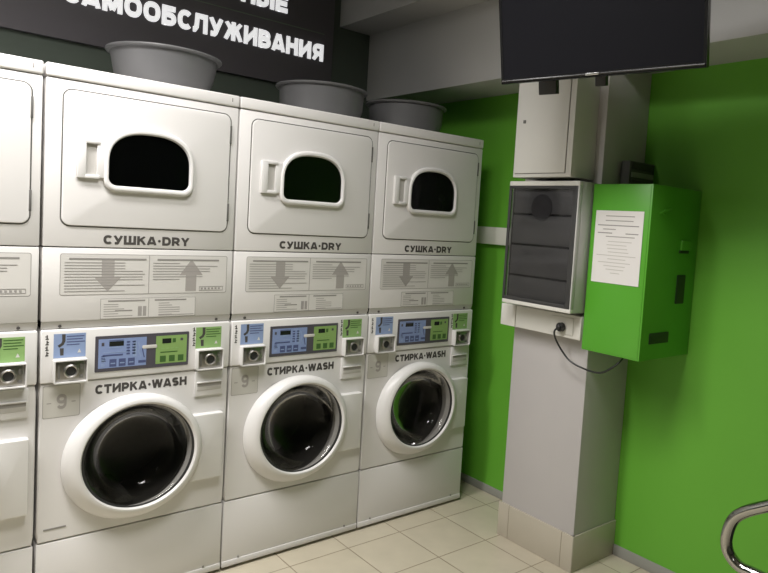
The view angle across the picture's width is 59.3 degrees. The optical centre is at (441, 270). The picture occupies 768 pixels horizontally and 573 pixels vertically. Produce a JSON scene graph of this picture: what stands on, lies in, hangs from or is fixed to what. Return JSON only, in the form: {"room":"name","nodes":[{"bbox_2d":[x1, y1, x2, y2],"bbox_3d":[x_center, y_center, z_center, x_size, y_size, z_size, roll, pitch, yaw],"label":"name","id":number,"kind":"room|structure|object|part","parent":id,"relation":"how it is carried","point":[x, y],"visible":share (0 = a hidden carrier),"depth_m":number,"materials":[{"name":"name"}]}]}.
{"room":"laundry","nodes":[
{"label":"laundry","id":0,"kind":"room"},
{"bbox_2d":[0,0,369,119],"bbox_3d":[-2.539,-0.344,2.632,6.068,3.050,0.100,0,5,-41],"label":"wall","id":1,"kind":"structure","parent":0,"point":[350,55],"depth_m":3.69,"materials":[{"name":"paint"}]},
{"bbox_2d":[0,0,334,82],"bbox_3d":[-1.706,-1.411,3.129,2.772,0.680,0.036,0,5,-41],"label":"wall sign","id":2,"kind":"object","parent":1,"relation":"attached to","point":[275,41],"visible":0.99,"depth_m":3.56,"materials":[{"name":"black"}]},
{"bbox_2d":[340,0,487,35],"bbox_3d":[1.608,-1.373,1.915,0.538,0.375,6.187,0,5,-41],"label":"ceiling","id":3,"kind":"structure","parent":0,"point":[368,17],"depth_m":3.81,"materials":[{"name":"paint"}]},
{"bbox_2d":[207,480,649,572],"bbox_3d":[-0.593,1.520,0.374,6.068,0.100,6.387,0,5,-41],"label":"floor","id":4,"kind":"structure","parent":0,"point":[459,535],"depth_m":3.13,"materials":[{"name":"beige tile"}]},
{"bbox_2d":[0,53,43,572],"bbox_3d":[-1.868,0.254,2.343,0.681,1.985,0.759,0,5,-41],"label":"dryer","id":5,"kind":"object","parent":4,"relation":"on","point":[21,78],"visible":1,"depth_m":2.26,"materials":[{"name":"white metal"}]},
{"bbox_3d":[-1.464,0.465,2.271,0.102,0.036,0.008,0,5,-41],"label":"drawer handle","id":6,"kind":"part","parent":5,"relation":"part of","materials":[{"name":"white plastic"}]},
{"bbox_3d":[-1.469,0.455,2.275,0.116,0.103,0.009,0,5,-41],"label":"detergent drawer","id":7,"kind":"part","parent":5,"relation":"part of","materials":[{"name":"white plastic"}]},
{"bbox_3d":[-1.604,-0.391,2.056,0.593,0.466,0.008,0,5,-41],"label":"dryer door","id":8,"kind":"part","parent":5,"relation":"part of","materials":[{"name":"white metal"}]},
{"bbox_3d":[-1.903,1.088,2.381,0.679,0.286,0.603,0,5,-41],"label":"kick panel","id":9,"kind":"part","parent":5,"relation":"part of","materials":[{"name":"white metal"}]},
{"bbox_2d":[0,385,35,551],"bbox_3d":[-1.885,0.654,2.361,0.679,0.574,0.734,0,5,-41],"label":"washer","id":10,"kind":"object","parent":5,"relation":"in","point":[17,402],"depth_m":2.30,"materials":[{"name":"white metal"}]},
{"bbox_3d":[-1.804,0.026,2.270,0.679,0.261,0.500,0,5,-41],"label":"instruction panel","id":11,"kind":"part","parent":5,"relation":"part of","materials":[{"name":"metal"}]},
{"bbox_2d":[31,62,239,572],"bbox_3d":[-1.347,0.256,2.794,0.681,1.985,0.759,0,5,-41],"label":"dryer","id":12,"kind":"object","parent":4,"relation":"on","point":[137,187],"visible":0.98,"depth_m":2.52,"materials":[{"name":"white metal"}]},
{"bbox_3d":[-1.350,0.464,2.384,0.119,0.118,0.001,0,5,-41],"label":"number plate","id":13,"kind":"part","parent":12,"relation":"part of","materials":[{"name":"grey"}]},
{"bbox_3d":[-1.232,-0.391,2.364,0.097,0.136,0.016,0,5,-41],"label":"door handle","id":14,"kind":"part","parent":12,"relation":"part of","materials":[{"name":"white plastic"}]},
{"bbox_3d":[-1.382,1.090,2.832,0.679,0.286,0.603,0,5,-41],"label":"kick panel","id":15,"kind":"part","parent":12,"relation":"part of","materials":[{"name":"white metal"}]},
{"bbox_2d":[33,367,226,543],"bbox_3d":[-1.364,0.656,2.812,0.679,0.574,0.734,0,5,-41],"label":"washer","id":16,"kind":"object","parent":12,"relation":"in","point":[114,452],"depth_m":2.63,"materials":[{"name":"white metal"}]},
{"bbox_3d":[-1.283,0.028,2.720,0.679,0.261,0.500,0,5,-41],"label":"instruction panel","id":17,"kind":"part","parent":12,"relation":"part of","materials":[{"name":"metal"}]},
{"bbox_3d":[-1.083,-0.389,2.507,0.593,0.466,0.008,0,5,-41],"label":"dryer door","id":18,"kind":"part","parent":12,"relation":"part of","materials":[{"name":"white metal"}]},
{"bbox_2d":[105,41,221,90],"bbox_3d":[-1.174,-0.821,2.841,0.458,0.172,0.458,0,5,-41],"label":"basin","id":19,"kind":"object","parent":12,"relation":"on","point":[165,63],"visible":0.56,"depth_m":2.67,"materials":[{"name":"grey plastic"}]},
{"bbox_3d":[-0.948,0.457,2.726,0.116,0.103,0.009,0,5,-41],"label":"detergent drawer","id":20,"kind":"part","parent":12,"relation":"part of","materials":[{"name":"white plastic"}]},
{"bbox_3d":[-0.943,0.467,2.721,0.102,0.036,0.008,0,5,-41],"label":"drawer handle","id":21,"kind":"part","parent":12,"relation":"part of","materials":[{"name":"white plastic"}]},
{"bbox_2d":[220,97,378,567],"bbox_3d":[-0.828,0.258,3.242,0.681,1.985,0.759,0,5,-41],"label":"dryer","id":22,"kind":"object","parent":4,"relation":"on","point":[305,181],"visible":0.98,"depth_m":2.97,"materials":[{"name":"white metal"}]},
{"bbox_3d":[-0.832,0.466,2.832,0.119,0.118,0.001,0,5,-41],"label":"number plate","id":23,"kind":"part","parent":22,"relation":"part of","materials":[{"name":"grey"}]},
{"bbox_3d":[-0.713,-0.390,2.813,0.097,0.136,0.016,0,5,-41],"label":"door handle","id":24,"kind":"part","parent":22,"relation":"part of","materials":[{"name":"white plastic"}]},
{"bbox_3d":[-0.863,1.092,3.280,0.679,0.286,0.603,0,5,-41],"label":"kick panel","id":25,"kind":"part","parent":22,"relation":"part of","materials":[{"name":"white metal"}]},
{"bbox_2d":[222,354,364,500],"bbox_3d":[-0.845,0.658,3.261,0.679,0.574,0.734,0,5,-41],"label":"washer","id":26,"kind":"object","parent":22,"relation":"in","point":[292,423],"depth_m":3.08,"materials":[{"name":"white metal"}]},
{"bbox_3d":[-0.764,0.030,3.169,0.679,0.261,0.500,0,5,-41],"label":"instruction panel","id":27,"kind":"part","parent":22,"relation":"part of","materials":[{"name":"metal"}]},
{"bbox_3d":[-0.564,-0.387,2.956,0.593,0.466,0.008,0,5,-41],"label":"dryer door","id":28,"kind":"part","parent":22,"relation":"part of","materials":[{"name":"white metal"}]},
{"bbox_2d":[275,80,367,117],"bbox_3d":[-0.599,-0.815,3.338,0.452,0.165,0.452,0,5,-41],"label":"basin","id":29,"kind":"object","parent":22,"relation":"on","point":[332,97],"visible":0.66,"depth_m":3.16,"materials":[{"name":"grey plastic"}]},
{"bbox_3d":[-0.429,0.459,3.174,0.116,0.103,0.009,0,5,-41],"label":"detergent drawer","id":30,"kind":"part","parent":22,"relation":"part of","materials":[{"name":"white plastic"}]},
{"bbox_3d":[-0.424,0.469,3.170,0.102,0.036,0.008,0,5,-41],"label":"drawer handle","id":31,"kind":"part","parent":22,"relation":"part of","materials":[{"name":"white plastic"}]},
{"bbox_2d":[356,122,483,527],"bbox_3d":[-0.309,0.259,3.691,0.681,1.985,0.759,0,5,-41],"label":"dryer","id":32,"kind":"object","parent":4,"relation":"on","point":[427,193],"visible":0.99,"depth_m":3.42,"materials":[{"name":"white metal"}]},
{"bbox_3d":[-0.313,0.467,3.281,0.119,0.118,0.001,0,5,-41],"label":"number plate","id":33,"kind":"part","parent":32,"relation":"part of","materials":[{"name":"grey"}]},
{"bbox_3d":[-0.194,-0.388,3.262,0.097,0.136,0.016,0,5,-41],"label":"door handle","id":34,"kind":"part","parent":32,"relation":"part of","materials":[{"name":"white plastic"}]},
{"bbox_2d":[366,99,446,131],"bbox_3d":[-0.200,-0.814,3.684,0.444,0.165,0.444,0,5,-41],"label":"basin","id":35,"kind":"object","parent":32,"relation":"on","point":[409,113],"visible":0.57,"depth_m":3.51,"materials":[{"name":"grey plastic"}]},
{"bbox_3d":[-0.344,1.093,3.729,0.679,0.286,0.603,0,5,-41],"label":"kick panel","id":36,"kind":"part","parent":32,"relation":"part of","materials":[{"name":"white metal"}]},
{"bbox_2d":[359,345,468,469],"bbox_3d":[-0.326,0.660,3.710,0.679,0.574,0.734,0,5,-41],"label":"washer","id":37,"kind":"object","parent":32,"relation":"in","point":[414,404],"depth_m":3.52,"materials":[{"name":"white metal"}]},
{"bbox_3d":[-0.245,0.031,3.618,0.679,0.261,0.500,0,5,-41],"label":"instruction panel","id":38,"kind":"part","parent":32,"relation":"part of","materials":[{"name":"metal"}]},
{"bbox_3d":[-0.045,-0.385,3.404,0.593,0.466,0.008,0,5,-41],"label":"dryer door","id":39,"kind":"part","parent":32,"relation":"part of","materials":[{"name":"white metal"}]},
{"bbox_3d":[0.090,0.460,3.623,0.116,0.103,0.009,0,5,-41],"label":"detergent drawer","id":40,"kind":"part","parent":32,"relation":"part of","materials":[{"name":"white plastic"}]},
{"bbox_3d":[0.095,0.470,3.619,0.102,0.036,0.008,0,5,-41],"label":"drawer handle","id":41,"kind":"part","parent":32,"relation":"part of","materials":[{"name":"white plastic"}]},
{"bbox_2d":[720,499,767,572],"bbox_3d":[1.281,0.992,2.102,0.597,0.951,0.588,0,5,-41],"label":"chair","id":42,"kind":"object","parent":4,"relation":"on","point":[736,516],"visible":1,"depth_m":2.08,"materials":[{"name":"silver metal"}]},
{"bbox_2d":[366,0,767,103],"bbox_3d":[1.667,-0.984,2.014,0.317,0.406,6.187,0,5,-41],"label":"ceiling beam","id":43,"kind":"structure","parent":0,"point":[453,56],"depth_m":3.62,"materials":[{"name":"paint"}]},
{"bbox_2d":[499,0,710,94],"bbox_3d":[0.660,-0.870,2.483,0.735,0.469,0.612,6,5,33],"label":"television","id":44,"kind":"object","parent":43,"relation":"attached to","point":[545,42],"visible":1,"depth_m":2.28,"materials":[{"name":"black plastic"}]},
{"bbox_3d":[0.386,-0.877,2.450,0.072,0.456,0.028,5,15,33],"label":"mount rail","id":45,"kind":"part","parent":44,"relation":"part of","materials":[{"name":"black plastic"}]},
{"bbox_3d":[0.556,-0.869,2.337,0.040,0.440,0.028,5,15,33],"label":"mount rail","id":46,"kind":"part","parent":44,"relation":"part of","materials":[{"name":"black plastic"}]},
{"bbox_2d":[502,73,651,535],"bbox_3d":[0.625,0.209,3.214,0.317,2.269,0.446,0,5,-41],"label":"wall column","id":47,"kind":"structure","parent":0,"point":[564,430],"depth_m":3.08,"materials":[{"name":"paint"}]},
{"bbox_2d":[501,303,583,339],"bbox_3d":[0.467,0.231,3.100,0.071,0.103,0.476,0,5,-41],"label":"trunking","id":48,"kind":"object","parent":47,"relation":"attached to","point":[526,317],"visible":0.77,"depth_m":3.07,"materials":[{"name":"white paint"}]},
{"bbox_2d":[551,315,573,335],"bbox_3d":[0.532,0.243,2.975,0.006,0.076,0.125,0,5,-41],"label":"power socket","id":49,"kind":"object","parent":48,"relation":"attached to","point":[568,320],"depth_m":2.96,"materials":[{"name":"white paint"}]},
{"bbox_2d":[553,322,623,373],"bbox_3d":[0.622,0.339,2.878,0.320,0.193,0.044,7,5,37],"label":"power cord","id":50,"kind":"object","parent":48,"relation":"attached to","point":[560,327],"visible":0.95,"depth_m":2.94,"materials":[{"name":"black plastic"}]},
{"bbox_2d":[502,181,598,313],"bbox_3d":[0.484,-0.113,3.020,0.152,0.561,0.401,0,5,-41],"label":"wall cabinet","id":51,"kind":"object","parent":47,"relation":"attached to","point":[550,233],"visible":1,"depth_m":2.94,"materials":[{"name":"black plastic"}]},
{"bbox_2d":[497,500,615,572],"bbox_3d":[0.553,1.255,3.286,0.326,0.168,0.466,0,5,-41],"label":"trim","id":52,"kind":"structure","parent":47,"relation":"attached to","point":[570,553],"depth_m":3.14,"materials":[{"name":"tile"}]},
{"bbox_2d":[513,77,600,179],"bbox_3d":[0.506,-0.659,2.985,0.168,0.500,0.332,0,5,-41],"label":"wall cabinet","id":53,"kind":"object","parent":47,"relation":"attached to","point":[556,134],"visible":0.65,"depth_m":2.90,"materials":[{"name":"white metal"}]},
{"bbox_3d":[0.442,-0.661,2.941,0.006,0.468,0.287,0,5,-41],"label":"cabinet door","id":54,"kind":"part","parent":53,"relation":"part of","materials":[{"name":"white paint"}]},
{"bbox_2d":[438,58,767,572],"bbox_3d":[1.764,-0.040,2.217,0.100,3.050,6.187,0,5,-41],"label":"wall","id":55,"kind":"structure","parent":0,"point":[694,449],"depth_m":2.92,"materials":[{"name":"green paint"}]},
{"bbox_2d":[460,472,502,499],"bbox_3d":[0.067,1.230,4.092,0.008,0.045,1.392,0,5,-41],"label":"baseboard","id":56,"kind":"structure","parent":55,"relation":"attached to","point":[470,480],"depth_m":3.90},
{"bbox_2d":[476,226,510,245],"bbox_3d":[0.059,-0.231,4.090,0.030,0.098,1.105,0,5,-41],"label":"trim","id":57,"kind":"structure","parent":55,"relation":"attached to","point":[485,235],"depth_m":3.80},
{"bbox_2d":[582,184,701,361],"bbox_3d":[0.864,0.001,2.890,0.381,0.710,0.298,0,5,-41],"label":"box","id":58,"kind":"object","parent":55,"relation":"attached to","point":[650,320],"visible":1,"depth_m":2.77,"materials":[{"name":"green paint"}]},
{"bbox_2d":[591,210,643,286],"bbox_3d":[0.719,-0.094,2.762,0.001,0.301,0.231,0,5,-41],"label":"paper notice","id":59,"kind":"object","parent":58,"relation":"attached to","point":[618,235],"visible":1,"depth_m":2.76,"materials":[{"name":"grey paper"}]},
{"bbox_3d":[0.718,0.000,2.771,0.004,0.694,0.270,0,5,-41],"label":"panel","id":60,"kind":"part","parent":58,"relation":"part of","materials":[{"name":"green paint"}]},
{"bbox_2d":[620,160,653,183],"bbox_3d":[0.878,-0.423,3.011,0.193,0.118,0.050,0,5,-41],"label":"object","id":61,"kind":"object","parent":58,"relation":"on","point":[632,172],"visible":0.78,"depth_m":2.96,"materials":[{"name":"black plastic"}]},
{"bbox_3d":[0.894,-0.421,2.996,0.172,0.104,0.006,0,5,-41],"label":"slat panel","id":62,"kind":"part","parent":61,"relation":"part of","materials":[{"name":"black plastic"}]},
{"bbox_3d":[0.904,-0.238,2.706,0.087,0.031,0.014,0,5,-41],"label":"pull handle","id":63,"kind":"part","parent":58,"relation":"part of","materials":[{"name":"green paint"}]},
{"bbox_2d":[613,544,674,572],"bbox_3d":[2.232,1.539,1.587,0.008,0.052,4.332,0,5,-41],"label":"baseboard","id":64,"kind":"structure","parent":55,"relation":"attached to","point":[618,551],"depth_m":3.11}
]}

